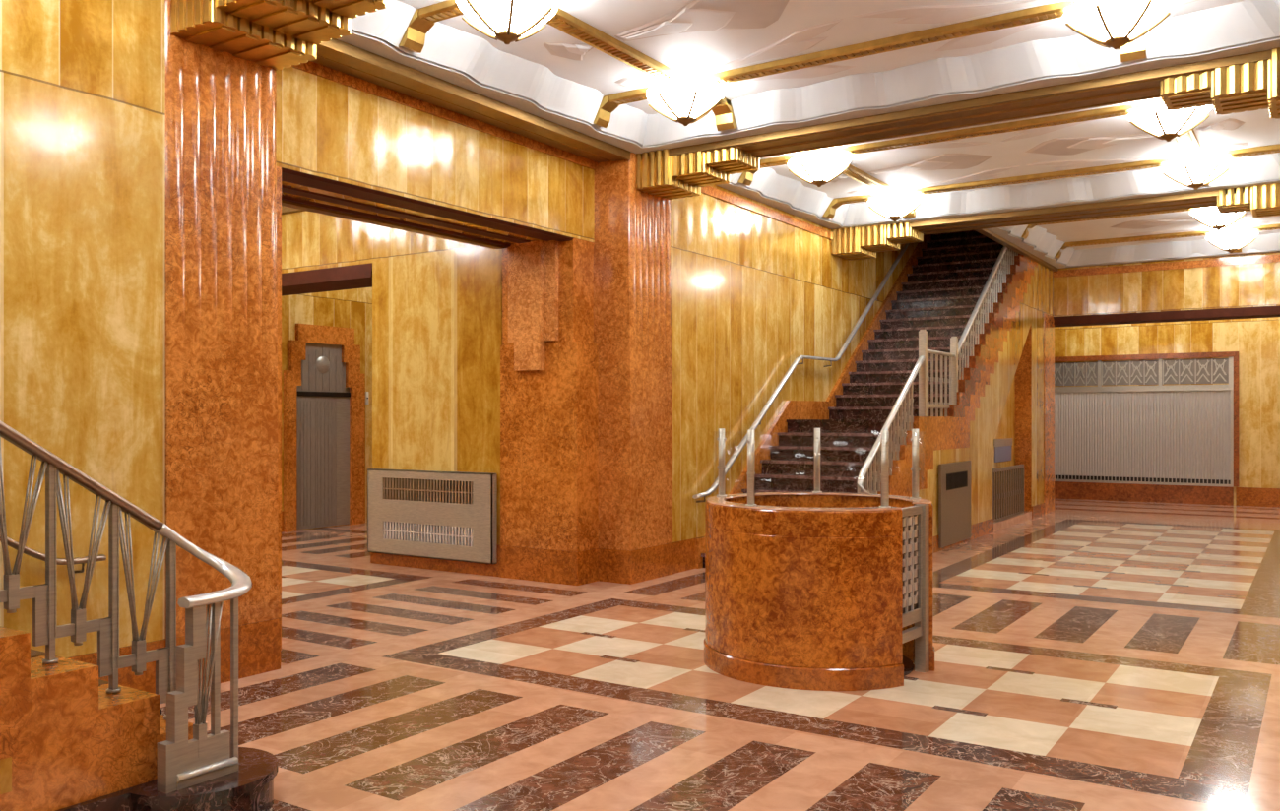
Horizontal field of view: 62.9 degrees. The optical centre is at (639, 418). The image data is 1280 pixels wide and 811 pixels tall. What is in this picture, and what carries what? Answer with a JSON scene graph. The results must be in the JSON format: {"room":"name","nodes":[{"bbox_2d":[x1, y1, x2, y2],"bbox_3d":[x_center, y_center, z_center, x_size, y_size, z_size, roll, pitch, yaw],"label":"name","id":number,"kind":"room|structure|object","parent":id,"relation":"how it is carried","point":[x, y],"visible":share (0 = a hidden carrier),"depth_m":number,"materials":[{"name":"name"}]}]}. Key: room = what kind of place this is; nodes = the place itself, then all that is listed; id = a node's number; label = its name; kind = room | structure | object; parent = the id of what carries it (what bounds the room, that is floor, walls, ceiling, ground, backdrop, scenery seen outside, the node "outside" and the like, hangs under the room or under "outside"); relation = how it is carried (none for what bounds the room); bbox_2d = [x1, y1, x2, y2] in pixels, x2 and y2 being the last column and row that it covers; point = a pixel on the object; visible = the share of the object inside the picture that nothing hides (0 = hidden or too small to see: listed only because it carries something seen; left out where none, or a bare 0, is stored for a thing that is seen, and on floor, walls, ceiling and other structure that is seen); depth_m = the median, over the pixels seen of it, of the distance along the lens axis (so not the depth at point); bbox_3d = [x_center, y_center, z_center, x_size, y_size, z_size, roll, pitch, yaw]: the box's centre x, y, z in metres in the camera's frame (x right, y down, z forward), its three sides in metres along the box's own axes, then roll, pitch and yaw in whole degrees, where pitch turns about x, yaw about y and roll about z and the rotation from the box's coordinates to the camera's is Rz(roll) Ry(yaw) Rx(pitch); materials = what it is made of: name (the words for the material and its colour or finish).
{"room":"building lobby","nodes":[
{"label":"building lobby","id":0,"kind":"room"},
{"bbox_2d":[0,0,165,657],"bbox_3d":[-4.696,-0.650,3.709,0.380,4.600,6.270,0,0,33],"label":"wall","id":1,"kind":"structure","parent":0,"point":[83,82],"depth_m":5.82,"materials":[{"name":"wood"}]},
{"bbox_2d":[0,536,106,574],"bbox_3d":[-3.729,0.037,4.721,0.122,1.641,2.639,0,0,33],"label":"wall handrail","id":2,"kind":"object","parent":1,"relation":"attached to","point":[12,544],"visible":0.67,"depth_m":5.57,"materials":[{"name":"brown metal"}]},
{"bbox_2d":[65,639,164,694],"bbox_3d":[-4.587,1.482,3.630,0.148,0.335,6.255,0,0,33],"label":"baseboard","id":3,"kind":"structure","parent":1,"relation":"attached to","point":[146,682],"depth_m":6.04,"materials":[{"name":"stone"}]},
{"bbox_2d":[281,287,372,530],"bbox_3d":[-7.594,-0.600,11.776,0.400,4.500,16.600,0,0,33],"label":"wall","id":4,"kind":"structure","parent":0,"point":[345,308],"depth_m":16.05,"materials":[{"name":"wood"}]},
{"bbox_2d":[281,511,283,532],"bbox_3d":[-7.483,1.500,11.584,0.035,0.300,16.400,0,0,33],"label":"baseboard","id":5,"kind":"structure","parent":4,"relation":"attached to","point":[282,511],"depth_m":15.11,"materials":[{"name":"stone"}]},
{"bbox_2d":[283,323,364,532],"bbox_3d":[-4.737,0.135,15.733,0.090,3.030,1.470,0,0,33],"label":"door","id":6,"kind":"structure","parent":4,"relation":"in","point":[324,383],"depth_m":15.69,"materials":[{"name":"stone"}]},
{"bbox_2d":[365,391,368,404],"bbox_3d":[-4.290,-0.310,16.438,0.028,0.200,0.050,0,0,33],"label":"plate","id":7,"kind":"object","parent":4,"relation":"attached to","point":[366,393],"visible":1,"depth_m":16.43,"materials":[{"name":"beige plastic"}]},
{"bbox_2d":[281,210,502,544],"bbox_3d":[-3.719,-0.600,12.695,5.880,4.500,0.620,0,0,33],"label":"wall","id":8,"kind":"structure","parent":0,"point":[437,312],"depth_m":11.42,"materials":[{"name":"wood"}]},
{"bbox_2d":[281,205,303,214],"bbox_3d":[-3.732,-2.520,12.291,5.500,0.080,0.090,0,0,33],"label":"trim","id":9,"kind":"structure","parent":8,"relation":"attached to","point":[285,210],"depth_m":12.58,"materials":[{"name":"brown wood"}]},
{"bbox_2d":[281,262,372,296],"bbox_3d":[-4.532,-1.675,13.215,3.950,0.170,0.640,0,0,33],"label":"lintel","id":10,"kind":"object","parent":8,"relation":"attached to","point":[354,276],"visible":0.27,"depth_m":12.45,"materials":[{"name":"brown wood"}]},
{"bbox_2d":[367,468,496,564],"bbox_3d":[-2.283,1.042,11.319,1.850,0.935,0.075,0,0,33],"label":"radiator cover","id":11,"kind":"object","parent":8,"relation":"attached to","point":[427,514],"visible":1,"depth_m":11.24,"materials":[{"name":"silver metal"}]},
{"bbox_2d":[383,521,472,546],"bbox_3d":[-2.298,1.248,11.304,1.340,0.195,0.028,0,0,33],"label":"grille","id":12,"kind":"object","parent":11,"relation":"attached to","point":[421,534],"depth_m":11.28,"materials":[{"name":"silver metal"}]},
{"bbox_2d":[383,477,472,505],"bbox_3d":[-2.298,0.785,11.304,1.340,0.240,0.028,0,0,33],"label":"grille","id":13,"kind":"object","parent":11,"relation":"attached to","point":[396,490],"depth_m":11.28,"materials":[{"name":"metal"}]},
{"bbox_2d":[370,544,500,576],"bbox_3d":[-2.151,1.482,11.492,1.940,0.335,0.358,0,0,33],"label":"baseboard","id":14,"kind":"structure","parent":8,"relation":"attached to","point":[492,570],"depth_m":11.29,"materials":[{"name":"stone"}]},
{"bbox_2d":[276,66,594,244],"bbox_3d":[-2.023,-2.315,9.047,0.910,1.070,4.330,0,0,33],"label":"wall","id":15,"kind":"structure","parent":0,"point":[326,128],"depth_m":8.60,"materials":[{"name":"wood"}]},
{"bbox_2d":[281,199,504,249],"bbox_3d":[-2.359,-1.768,9.320,0.110,0.065,3.380,0,0,33],"label":"trim","id":16,"kind":"structure","parent":15,"relation":"attached to","point":[284,203],"depth_m":9.39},
{"bbox_2d":[281,167,574,248],"bbox_3d":[-1.987,-1.796,9.126,0.925,0.080,3.460,0,0,33],"label":"lintel","id":17,"kind":"object","parent":15,"relation":"attached to","point":[288,175],"visible":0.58,"depth_m":8.89,"materials":[{"name":"brown wood"}]},
{"bbox_2d":[291,61,596,170],"bbox_3d":[-1.619,-2.558,8.867,0.085,0.085,4.170,0,0,33],"label":"trim","id":18,"kind":"structure","parent":15,"relation":"attached to","point":[310,67],"depth_m":8.68,"materials":[{"name":"stone"}]},
{"bbox_2d":[311,38,630,162],"bbox_3d":[-1.420,-2.604,8.737,0.440,0.092,4.170,0,0,33],"label":"trim","id":19,"kind":"structure","parent":15,"relation":"attached to","point":[336,54],"depth_m":8.48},
{"bbox_2d":[159,499,1279,810],"bbox_3d":[2.005,1.650,11.234,17.060,0.001,27.000,0,0,33],"label":"floor","id":20,"kind":"structure","parent":0,"point":[1090,655],"depth_m":6.20,"materials":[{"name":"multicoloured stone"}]},
{"bbox_2d":[0,626,277,810],"bbox_3d":[-3.514,0.108,3.198,2.098,3.084,4.508,0,0,33],"label":"staircase","id":21,"kind":"structure","parent":20,"relation":"on","point":[67,743],"depth_m":4.04,"materials":[{"name":"stone"}]},
{"bbox_2d":[0,420,252,793],"bbox_3d":[-2.896,-0.315,2.918,0.443,3.590,4.138,0,0,33],"label":"stair railing","id":22,"kind":"object","parent":21,"relation":"on","point":[182,763],"visible":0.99,"depth_m":4.26,"materials":[{"name":"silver metal"}]},
{"bbox_2d":[163,0,280,686],"bbox_3d":[-2.777,-0.575,6.660,0.462,4.450,0.814,0,0,33],"label":"pillar","id":23,"kind":"structure","parent":20,"relation":"on","point":[222,425],"depth_m":6.53,"materials":[{"name":"stone"}]},
{"bbox_2d":[170,0,386,69],"bbox_3d":[-2.142,-2.514,6.263,1.148,0.472,0.788,0,0,33],"label":"bracket","id":24,"kind":"object","parent":23,"relation":"attached to","point":[278,34],"visible":1,"depth_m":6.23,"materials":[{"name":"brown metal"}]},
{"bbox_2d":[276,166,281,650],"bbox_3d":[-3.066,-0.065,7.453,0.910,3.430,0.520,0,0,33],"label":"pillar","id":25,"kind":"structure","parent":20,"relation":"on","point":[279,169],"depth_m":7.41,"materials":[{"name":"stone"}]},
{"bbox_2d":[499,238,598,585],"bbox_3d":[-0.947,-0.065,10.667,1.000,3.430,0.440,0,0,33],"label":"pillar","id":26,"kind":"structure","parent":20,"relation":"on","point":[549,354],"depth_m":10.48,"materials":[{"name":"stone"}]},
{"bbox_2d":[593,152,674,584],"bbox_3d":[-0.059,-0.575,10.816,0.462,4.450,0.824,0,0,33],"label":"pillar","id":27,"kind":"structure","parent":20,"relation":"on","point":[632,285],"depth_m":10.53,"materials":[{"name":"stone"}]},
{"bbox_2d":[636,147,759,199],"bbox_3d":[0.578,-2.514,10.423,1.148,0.472,0.648,0,0,33],"label":"bracket","id":28,"kind":"object","parent":27,"relation":"attached to","point":[683,175],"visible":0.73,"depth_m":10.28,"materials":[{"name":"brown metal"}]},
{"bbox_2d":[647,50,1271,159],"bbox_3d":[2.627,-2.623,9.042,6.500,0.134,0.530,0,0,33],"label":"beam","id":29,"kind":"structure","parent":27,"relation":"on","point":[1141,85],"depth_m":8.81,"materials":[{"name":"gold metal"}]},
{"bbox_2d":[704,428,934,691],"bbox_3d":[1.191,0.863,7.083,1.514,1.575,1.534,0,0,33],"label":"desk","id":30,"kind":"object","parent":20,"relation":"on","point":[816,590],"visible":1,"depth_m":6.43,"materials":[{"name":"stone"}]},
{"bbox_2d":[695,230,1054,569],"bbox_3d":[3.969,-1.315,14.986,1.790,5.970,9.630,0,0,33],"label":"staircase","id":31,"kind":"structure","parent":20,"relation":"on","point":[1006,390],"depth_m":15.12,"materials":[{"name":"stone"}]},
{"bbox_2d":[856,246,1018,494],"bbox_3d":[4.748,-1.554,14.611,0.175,6.083,8.870,0,0,33],"label":"stair railing","id":32,"kind":"object","parent":31,"relation":"on","point":[1006,255],"visible":0.62,"depth_m":12.97,"materials":[{"name":"silver metal"}]},
{"bbox_2d":[938,460,970,548],"bbox_3d":[4.071,1.090,13.468,0.040,1.030,1.320,0,0,33],"label":"access panel","id":33,"kind":"object","parent":31,"relation":"attached to","point":[954,479],"visible":1,"depth_m":13.35,"materials":[{"name":"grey metal"}]},
{"bbox_2d":[946,470,967,490],"bbox_3d":[4.091,0.805,13.473,0.010,0.210,0.930,0,0,33],"label":"grille","id":34,"kind":"object","parent":33,"relation":"attached to","point":[955,480],"depth_m":13.47,"materials":[{"name":"metal"}]},
{"bbox_2d":[993,438,1012,462],"bbox_3d":[5.763,0.510,16.603,0.023,0.360,1.100,0,0,33],"label":"wall sign","id":35,"kind":"object","parent":31,"relation":"attached to","point":[1002,447],"visible":0.96,"depth_m":16.57,"materials":[{"name":"grey metal"}]},
{"bbox_2d":[992,464,1023,523],"bbox_3d":[5.605,1.137,15.936,0.040,0.785,1.910,0,0,33],"label":"grille","id":36,"kind":"object","parent":31,"relation":"attached to","point":[1013,494],"visible":0.96,"depth_m":15.94,"materials":[{"name":"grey metal"}]},
{"bbox_2d":[670,185,918,542],"bbox_3d":[4.156,-1.950,17.242,0.385,7.200,14.590,0,0,33],"label":"wall","id":37,"kind":"structure","parent":0,"point":[752,293],"depth_m":12.38,"materials":[{"name":"wood veneer"}]},
{"bbox_2d":[674,536,702,574],"bbox_3d":[3.039,1.482,15.293,0.148,0.335,10.075,0,0,33],"label":"baseboard","id":38,"kind":"structure","parent":37,"relation":"attached to","point":[684,550],"depth_m":11.25,"materials":[{"name":"stone"}]},
{"bbox_2d":[701,186,832,240],"bbox_3d":[1.580,-2.540,12.958,0.062,0.100,4.580,0,0,33],"label":"trim","id":39,"kind":"structure","parent":37,"relation":"attached to","point":[713,192],"depth_m":12.82,"materials":[{"name":"stone"}]},
{"bbox_2d":[692,243,909,503],"bbox_3d":[3.098,-1.770,15.150,0.145,5.400,9.274,0,0,33],"label":"wall handrail","id":40,"kind":"object","parent":37,"relation":"attached to","point":[757,421],"visible":0.79,"depth_m":13.31,"materials":[{"name":"silver metal"}]},
{"bbox_2d":[832,222,923,260],"bbox_3d":[3.320,-2.514,14.616,1.148,0.472,0.708,0,0,33],"label":"bracket","id":41,"kind":"object","parent":37,"relation":"attached to","point":[857,242],"visible":0.75,"depth_m":14.42,"materials":[{"name":"brown metal"}]},
{"bbox_2d":[716,153,1279,229],"bbox_3d":[3.926,-2.769,11.203,5.850,0.262,4.550,0,0,33],"label":"ceiling","id":42,"kind":"structure","parent":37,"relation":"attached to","point":[788,195],"depth_m":12.75,"materials":[{"name":"paint"}]},
{"bbox_2d":[891,187,1244,235],"bbox_3d":[5.409,-2.623,13.298,6.500,0.134,0.620,0,0,33],"label":"beam","id":43,"kind":"structure","parent":37,"relation":"attached to","point":[1204,199],"depth_m":13.15,"materials":[{"name":"gold metal"}]},
{"bbox_2d":[395,0,1279,250],"bbox_3d":[1.924,-3.950,11.347,16.800,3.200,26.900,0,0,33],"label":"ceiling","id":44,"kind":"structure","parent":0,"point":[688,54],"depth_m":8.62,"materials":[{"name":"white paint"}]},
{"bbox_2d":[398,0,463,53],"bbox_3d":[-1.403,-2.775,7.370,0.775,0.250,0.170,0,0,33],"label":"trim","id":45,"kind":"structure","parent":44,"relation":"attached to","point":[423,19],"depth_m":7.43,"materials":[{"name":"brown metal"}]},
{"bbox_2d":[455,0,557,44],"bbox_3d":[-0.895,-2.708,7.037,0.704,0.385,0.669,0,0,33],"label":"ceiling lamp","id":46,"kind":"object","parent":44,"relation":"attached to","point":[506,21],"visible":1,"depth_m":6.92,"materials":[{"name":"white glass"}]},
{"bbox_2d":[546,7,680,83],"bbox_3d":[-0.252,-2.865,8.020,0.170,0.070,1.910,0,0,33],"label":"trim","id":47,"kind":"structure","parent":44,"relation":"attached to","point":[562,21],"depth_m":8.00,"materials":[{"name":"brown metal"}]},
{"bbox_2d":[593,84,658,127],"bbox_3d":[-0.117,-2.775,9.336,0.775,0.250,0.170,0,0,33],"label":"trim","id":48,"kind":"structure","parent":44,"relation":"attached to","point":[609,102],"depth_m":9.37,"materials":[{"name":"brown metal"}]},
{"bbox_2d":[646,77,724,126],"bbox_3d":[0.391,-2.708,9.004,0.704,0.385,0.669,0,0,33],"label":"ceiling lamp","id":49,"kind":"object","parent":44,"relation":"attached to","point":[687,100],"visible":0.99,"depth_m":8.83,"materials":[{"name":"white glass"}]},
{"bbox_2d":[711,96,737,130],"bbox_3d":[0.680,-2.775,9.445,0.170,0.250,0.615,0,0,33],"label":"trim","id":50,"kind":"structure","parent":44,"relation":"attached to","point":[724,112],"depth_m":9.56,"materials":[{"name":"brown metal"}]},
{"bbox_2d":[737,154,801,186],"bbox_3d":[1.443,-2.775,11.722,0.775,0.250,0.170,0,0,33],"label":"trim","id":51,"kind":"structure","parent":44,"relation":"attached to","point":[745,178],"depth_m":11.70,"materials":[{"name":"brown metal"}]},
{"bbox_2d":[336,0,1279,153],"bbox_3d":[1.182,-2.769,7.006,5.850,0.262,4.500,0,0,33],"label":"cove","id":52,"kind":"structure","parent":44,"relation":"attached to","point":[466,60],"depth_m":8.35,"materials":[{"name":"paint"}]},
{"bbox_2d":[800,149,818,154],"bbox_3d":[1.569,-2.775,10.805,0.170,0.250,0.955,0,0,33],"label":"trim","id":53,"kind":"structure","parent":44,"relation":"attached to","point":[813,151],"depth_m":11.14,"materials":[{"name":"brown metal"}]},
{"bbox_2d":[787,149,850,187],"bbox_3d":[1.951,-2.708,11.389,0.704,0.385,0.669,0,0,33],"label":"ceiling lamp","id":54,"kind":"object","parent":44,"relation":"attached to","point":[818,168],"visible":1,"depth_m":11.22,"materials":[{"name":"white glass"}]},
{"bbox_2d":[822,193,880,219],"bbox_3d":[2.756,-2.775,13.730,0.775,0.250,0.170,0,0,33],"label":"trim","id":55,"kind":"structure","parent":44,"relation":"attached to","point":[836,203],"depth_m":13.74,"materials":[{"name":"brown metal"}]},
{"bbox_2d":[842,163,895,194],"bbox_3d":[2.608,-2.865,12.393,0.170,0.070,1.960,0,0,33],"label":"trim","id":56,"kind":"structure","parent":44,"relation":"attached to","point":[852,171],"depth_m":12.53,"materials":[{"name":"brown metal"}]},
{"bbox_2d":[543,0,1199,87],"bbox_3d":[1.152,-2.878,7.042,4.520,0.028,3.435,0,0,33],"label":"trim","id":57,"kind":"structure","parent":44,"relation":"attached to","point":[697,15],"depth_m":7.64,"materials":[{"name":"beige paint"}]},
{"bbox_2d":[703,0,1080,85],"bbox_3d":[1.823,-2.865,8.068,2.980,0.070,0.150,0,0,33],"label":"trim","id":58,"kind":"structure","parent":44,"relation":"attached to","point":[1055,10],"depth_m":7.94,"materials":[{"name":"brown metal"}]},
{"bbox_2d":[867,190,922,221],"bbox_3d":[3.264,-2.708,13.398,0.704,0.385,0.669,0,0,33],"label":"ceiling lamp","id":59,"kind":"object","parent":44,"relation":"hanging from","point":[893,207],"visible":0.98,"depth_m":13.23,"materials":[{"name":"white glass"}]},
{"bbox_2d":[901,207,915,218],"bbox_3d":[3.496,-2.775,13.752,0.170,0.250,0.405,0,0,33],"label":"trim","id":60,"kind":"structure","parent":44,"relation":"attached to","point":[913,214],"depth_m":13.80,"materials":[{"name":"brown metal"}]},
{"bbox_2d":[834,102,1143,155],"bbox_3d":[3.382,-2.865,10.453,2.980,0.070,0.150,0,0,33],"label":"trim","id":61,"kind":"structure","parent":44,"relation":"attached to","point":[1120,110],"depth_m":10.34,"materials":[{"name":"brown metal"}]},
{"bbox_2d":[793,99,1248,194],"bbox_3d":[3.805,-2.878,11.099,4.520,0.028,3.064,0,0,33],"label":"trim","id":62,"kind":"structure","parent":44,"relation":"attached to","point":[1057,146],"depth_m":11.28,"materials":[{"name":"beige paint"}]},
{"bbox_2d":[909,157,1174,195],"bbox_3d":[4.696,-2.865,12.462,2.980,0.070,0.150,0,0,33],"label":"trim","id":63,"kind":"structure","parent":44,"relation":"attached to","point":[1161,161],"depth_m":12.35,"materials":[{"name":"brown metal"}]},
{"bbox_2d":[1021,207,1199,239],"bbox_3d":[6.582,-2.775,14.813,2.395,0.250,0.170,0,0,33],"label":"trim","id":64,"kind":"structure","parent":44,"relation":"attached to","point":[1025,234],"depth_m":14.89,"materials":[{"name":"brown metal"}]},
{"bbox_2d":[1062,0,1174,50],"bbox_3d":[3.254,-2.708,7.132,0.704,0.385,0.669,0,0,33],"label":"ceiling lamp","id":65,"kind":"object","parent":44,"relation":"attached to","point":[1109,24],"visible":1,"depth_m":7.00,"materials":[{"name":"white glass"}]},
{"bbox_2d":[1119,30,1146,62],"bbox_3d":[3.542,-2.775,7.574,0.170,0.250,0.615,0,0,33],"label":"trim","id":66,"kind":"structure","parent":44,"relation":"attached to","point":[1130,51],"depth_m":7.72,"materials":[{"name":"brown metal"}]},
{"bbox_2d":[1054,229,1215,258],"bbox_3d":[7.841,-2.775,16.738,2.395,0.250,0.170,0,0,33],"label":"trim","id":67,"kind":"structure","parent":44,"relation":"attached to","point":[1201,232],"depth_m":16.65,"materials":[{"name":"brown metal"}]},
{"bbox_2d":[1126,99,1213,141],"bbox_3d":[4.814,-2.708,9.518,0.704,0.385,0.669,0,0,33],"label":"ceiling lamp","id":68,"kind":"object","parent":44,"relation":"attached to","point":[1154,119],"visible":0.83,"depth_m":9.38,"materials":[{"name":"white glass"}]},
{"bbox_2d":[1174,126,1202,157],"bbox_3d":[5.470,-2.865,10.522,0.170,0.070,1.960,0,0,33],"label":"trim","id":69,"kind":"structure","parent":44,"relation":"attached to","point":[1188,143],"depth_m":10.86,"materials":[{"name":"brown metal"}]},
{"bbox_2d":[1110,212,1273,243],"bbox_3d":[7.879,-2.878,15.116,2.105,0.028,3.986,0,0,33],"label":"trim","id":70,"kind":"structure","parent":44,"relation":"attached to","point":[1145,224],"depth_m":15.61,"materials":[{"name":"beige paint"}]},
{"bbox_2d":[1160,152,1232,190],"bbox_3d":[6.127,-2.708,11.526,0.704,0.385,0.669,0,0,33],"label":"ceiling lamp","id":71,"kind":"object","parent":44,"relation":"attached to","point":[1192,171],"visible":0.98,"depth_m":11.37,"materials":[{"name":"white glass"}]},
{"bbox_2d":[1189,206,1246,230],"bbox_3d":[7.769,-2.708,14.037,0.704,0.385,0.669,0,0,33],"label":"ceiling lamp","id":72,"kind":"object","parent":44,"relation":"attached to","point":[1210,217],"visible":0.81,"depth_m":13.92,"materials":[{"name":"white glass"}]},
{"bbox_2d":[1222,220,1236,231],"bbox_3d":[8.398,-2.865,15.000,0.170,0.070,1.860,0,0,33],"label":"trim","id":73,"kind":"structure","parent":44,"relation":"attached to","point":[1234,225],"depth_m":15.59,"materials":[{"name":"brown metal"}]},
{"bbox_2d":[1205,227,1257,253],"bbox_3d":[9.027,-2.708,15.962,0.704,0.385,0.669,0,0,33],"label":"ceiling lamp","id":74,"kind":"object","parent":44,"relation":"attached to","point":[1230,241],"visible":0.98,"depth_m":15.81,"materials":[{"name":"white glass"}]},
{"bbox_2d":[1217,143,1279,158],"bbox_3d":[6.673,-2.775,11.169,0.865,0.250,0.170,0,0,33],"label":"trim","id":75,"kind":"structure","parent":44,"relation":"attached to","point":[1272,149],"depth_m":11.21,"materials":[{"name":"brown metal"}]},
{"bbox_2d":[1247,223,1279,231],"bbox_3d":[9.574,-2.775,15.605,0.865,0.250,0.170,0,0,33],"label":"trim","id":76,"kind":"structure","parent":44,"relation":"attached to","point":[1267,226],"depth_m":15.69,"materials":[{"name":"brown metal"}]},
{"bbox_2d":[1053,252,1279,317],"bbox_3d":[9.202,-3.670,17.581,4.160,3.760,0.500,0,0,33],"label":"wall","id":77,"kind":"structure","parent":0,"point":[1251,285],"depth_m":17.50,"materials":[{"name":"wood"}]},
{"bbox_2d":[974,228,1057,271],"bbox_3d":[5.945,-2.700,16.364,0.100,0.220,5.100,0,0,33],"label":"trim","id":78,"kind":"structure","parent":77,"relation":"attached to","point":[986,232],"depth_m":15.96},
{"bbox_2d":[986,224,1279,268],"bbox_3d":[7.648,-2.769,15.251,4.050,0.262,5.140,0,0,33],"label":"trim","id":79,"kind":"structure","parent":77,"relation":"attached to","point":[1045,246],"depth_m":17.12,"materials":[{"name":"paint"}]},
{"bbox_2d":[1053,254,1279,277],"bbox_3d":[9.059,-2.540,17.363,4.160,0.120,0.040,0,0,33],"label":"trim","id":80,"kind":"structure","parent":77,"relation":"attached to","point":[1267,258],"depth_m":17.47,"materials":[{"name":"stone"}]},
{"bbox_2d":[1054,305,1279,327],"bbox_3d":[9.195,-1.705,17.589,4.180,0.170,0.532,0,0,33],"label":"lintel","id":81,"kind":"object","parent":77,"relation":"attached to","point":[1258,311],"visible":1,"depth_m":17.51,"materials":[{"name":"brown wood"}]},
{"bbox_2d":[1054,317,1279,506],"bbox_3d":[9.730,-0.500,20.819,7.500,4.300,0.300,0,0,33],"label":"wall","id":82,"kind":"structure","parent":0,"point":[1256,340],"depth_m":19.61,"materials":[{"name":"wood"}]},
{"bbox_2d":[1054,351,1239,506],"bbox_3d":[9.766,0.200,20.581,3.520,2.900,0.060,0,0,33],"label":"shutter","id":83,"kind":"object","parent":82,"relation":"attached to","point":[1180,444],"visible":0.97,"depth_m":20.47,"materials":[{"name":"metal"}]},
{"bbox_2d":[1054,390,1230,480],"bbox_3d":[9.779,0.325,20.593,3.230,1.690,0.022,0,0,33],"label":"curtain","id":84,"kind":"object","parent":83,"relation":"hanging from","point":[1101,435],"depth_m":20.53,"materials":[{"name":"metal"}]},
{"bbox_2d":[1054,475,1230,484],"bbox_3d":[9.777,1.210,20.589,3.230,0.080,0.026,0,0,33],"label":"grille","id":85,"kind":"object","parent":83,"relation":"attached to","point":[1097,480],"depth_m":20.51,"materials":[{"name":"metal"}]},
{"bbox_2d":[1235,487,1279,508],"bbox_3d":[9.459,1.475,20.806,7.060,0.350,0.020,0,0,33],"label":"baseboard","id":86,"kind":"structure","parent":82,"relation":"attached to","point":[1245,496],"depth_m":19.46,"materials":[{"name":"stone"}]},
{"bbox_3d":[9.368,-0.650,13.834,0.380,4.600,14.590,0,0,33],"label":"wall","id":87,"kind":"structure","parent":0,"visible":0},
{"bbox_2d":[1216,183,1279,217],"bbox_3d":[7.296,-2.514,12.016,1.148,0.472,0.708,0,0,33],"label":"bracket","id":88,"kind":"object","parent":87,"relation":"attached to","point":[1263,200],"visible":0.79,"depth_m":11.93,"materials":[{"name":"brown metal"}]},
{"bbox_3d":[5.170,-0.575,7.397,0.462,4.450,0.824,0,0,33],"label":"pillar","id":89,"kind":"structure","parent":0,"visible":0},
{"bbox_2d":[1159,47,1279,119],"bbox_3d":[4.554,-2.514,7.823,1.148,0.472,0.648,0,0,33],"label":"bracket","id":90,"kind":"object","parent":89,"relation":"attached to","point":[1251,86],"visible":0.8,"depth_m":7.72,"materials":[{"name":"brown metal"}]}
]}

